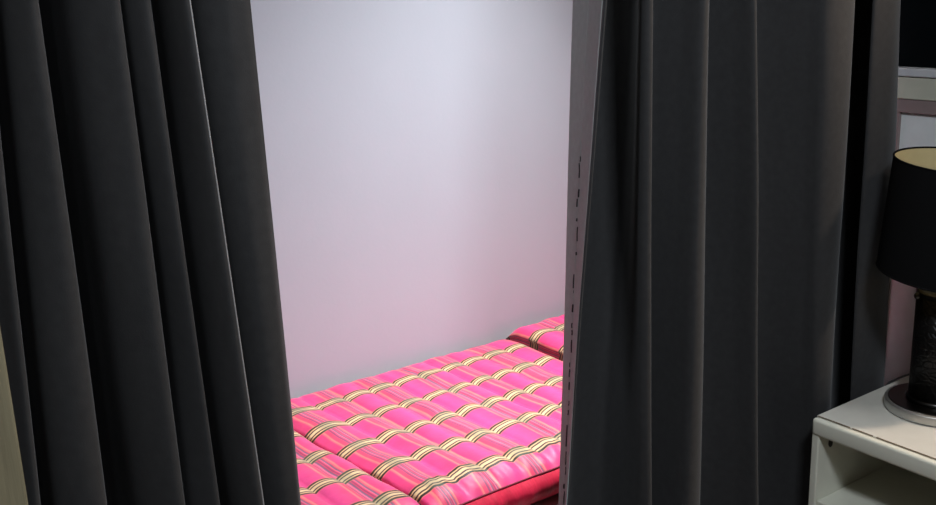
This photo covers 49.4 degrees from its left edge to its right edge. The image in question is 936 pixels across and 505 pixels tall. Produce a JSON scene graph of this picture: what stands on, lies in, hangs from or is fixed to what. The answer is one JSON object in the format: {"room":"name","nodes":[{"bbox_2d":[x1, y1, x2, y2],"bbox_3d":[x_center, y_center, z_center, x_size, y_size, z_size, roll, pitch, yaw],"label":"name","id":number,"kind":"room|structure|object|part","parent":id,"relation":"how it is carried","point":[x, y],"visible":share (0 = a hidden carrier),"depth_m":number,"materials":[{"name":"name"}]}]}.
{"room":"bedroom","nodes":[
{"label":"bedroom","id":0,"kind":"room"},
{"bbox_2d":[0,328,27,504],"bbox_3d":[-0.748,-0.049,1.153,0.351,2.550,0.040,-12,18,-34],"label":"trim","id":1,"kind":"structure","parent":0,"point":[12,481],"depth_m":1.32,"materials":[{"name":"brown wood"}]},
{"bbox_2d":[250,0,572,398],"bbox_3d":[-0.906,-0.369,2.377,4.750,2.550,0.100,-12,18,-34],"label":"wall","id":2,"kind":"structure","parent":0,"point":[417,150],"depth_m":2.91,"materials":[{"name":"white paint"}]},
{"bbox_3d":[0.411,1.300,1.017,4.750,0.060,4.420,-12,18,-34],"label":"floor","id":3,"kind":"structure","parent":0,"visible":0},
{"bbox_2d":[531,494,558,504],"bbox_3d":[-0.181,0.705,2.591,2.620,0.318,0.810,-12,18,-34],"label":"bed base","id":4,"kind":"object","parent":3,"relation":"on","point":[553,500],"visible":0.02,"depth_m":2.38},
{"bbox_2d":[294,431,419,504],"bbox_3d":[-0.646,0.591,2.214,0.887,0.123,0.789,-12,18,-34],"label":"cushion","id":5,"kind":"object","parent":4,"relation":"on","point":[325,478],"visible":0.2,"depth_m":2.25,"materials":[{"name":"pink fabric"}]},
{"bbox_2d":[291,339,562,504],"bbox_3d":[-0.005,0.450,2.671,0.855,0.118,0.791,-12,18,-34],"label":"cushion","id":6,"kind":"object","parent":4,"relation":"on","point":[478,425],"visible":0.74,"depth_m":2.55,"materials":[{"name":"pink fabric"}]},
{"bbox_2d":[506,314,563,360],"bbox_3d":[0.591,0.307,3.093,0.612,0.140,0.778,-12,18,-34],"label":"cushion","id":7,"kind":"object","parent":4,"relation":"on","point":[546,336],"visible":0.08,"depth_m":3.12,"materials":[{"name":"pink fabric"}]},
{"bbox_2d":[808,376,935,504],"bbox_3d":[1.245,0.631,2.454,0.517,0.440,0.627,-12,18,-34],"label":"nightstand","id":8,"kind":"object","parent":3,"relation":"on","point":[863,453],"visible":0.91,"depth_m":2.53,"materials":[{"name":"beige laminate"}]},
{"bbox_3d":[1.068,0.588,2.698,0.513,0.409,0.020,-12,18,-34],"label":"panel","id":9,"kind":"part","parent":8,"relation":"part of","materials":[{"name":"beige laminate"}]},
{"bbox_3d":[1.246,0.431,2.408,0.497,0.030,0.626,-12,18,-34],"label":"panel","id":10,"kind":"part","parent":8,"relation":"part of","materials":[{"name":"white wood"}]},
{"bbox_2d":[817,464,935,504],"bbox_3d":[1.246,0.641,2.458,0.495,0.018,0.586,-12,18,-34],"label":"shelf","id":11,"kind":"object","parent":8,"relation":"attached to","point":[878,484],"depth_m":2.59,"materials":[{"name":"beige laminate"}]},
{"bbox_2d":[876,146,935,426],"bbox_3d":[1.147,0.233,2.490,0.319,0.956,0.341,-8,16,-20],"label":"table lamp","id":12,"kind":"object","parent":8,"relation":"on","point":[906,255],"visible":0.96,"depth_m":2.39,"materials":[{"name":"black metal"}]},
{"bbox_3d":[1.192,0.491,2.725,0.143,0.335,0.099,8,18,34],"label":"power cord","id":13,"kind":"part","parent":12,"relation":"part of","materials":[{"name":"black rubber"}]},
{"bbox_3d":[1.140,-0.082,2.396,0.316,0.296,0.316,-12,18,-34],"label":"lamp shade","id":14,"kind":"part","parent":12,"relation":"part of","materials":[{"name":"black fabric"}]},
{"bbox_3d":[1.079,0.104,2.442,0.017,0.017,0.017,-12,18,-34],"label":"switch knob","id":15,"kind":"part","parent":12,"relation":"part of","materials":[{"name":"black metal"}]},
{"bbox_2d":[884,66,935,385],"bbox_3d":[1.591,0.154,2.644,0.385,1.240,1.005,-12,18,-34],"label":"wall","id":16,"kind":"structure","parent":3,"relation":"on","point":[916,99],"depth_m":2.77,"materials":[{"name":"white paint"}]},
{"bbox_3d":[1.432,-0.317,2.414,0.014,0.035,0.980,-12,18,-34],"label":"frame rail","id":17,"kind":"part","parent":16,"relation":"part of","materials":[{"name":"white wood"}]},
{"bbox_2d":[898,0,935,67],"bbox_3d":[1.441,-0.803,2.329,0.045,0.780,0.980,-12,18,-34],"label":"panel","id":18,"kind":"object","parent":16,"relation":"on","point":[917,34],"visible":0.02,"depth_m":2.71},
{"bbox_3d":[0.327,-1.221,0.346,4.750,0.060,4.420,-12,18,-34],"label":"ceiling","id":19,"kind":"structure","parent":0,"visible":0},
{"bbox_2d":[0,0,300,504],"bbox_3d":[-0.522,-0.129,1.485,0.506,2.480,0.189,-12,18,-34],"label":"curtain","id":20,"kind":"object","parent":19,"relation":"hanging from","point":[141,320],"visible":1,"depth_m":1.48,"materials":[{"name":"grey fabric"}]},
{"bbox_2d":[558,0,900,504],"bbox_3d":[0.592,-0.392,2.335,1.284,2.480,0.300,-12,18,-34],"label":"curtain","id":21,"kind":"object","parent":19,"relation":"hanging from","point":[730,161],"visible":0.92,"depth_m":2.32,"materials":[{"name":"grey fabric"}]}
]}

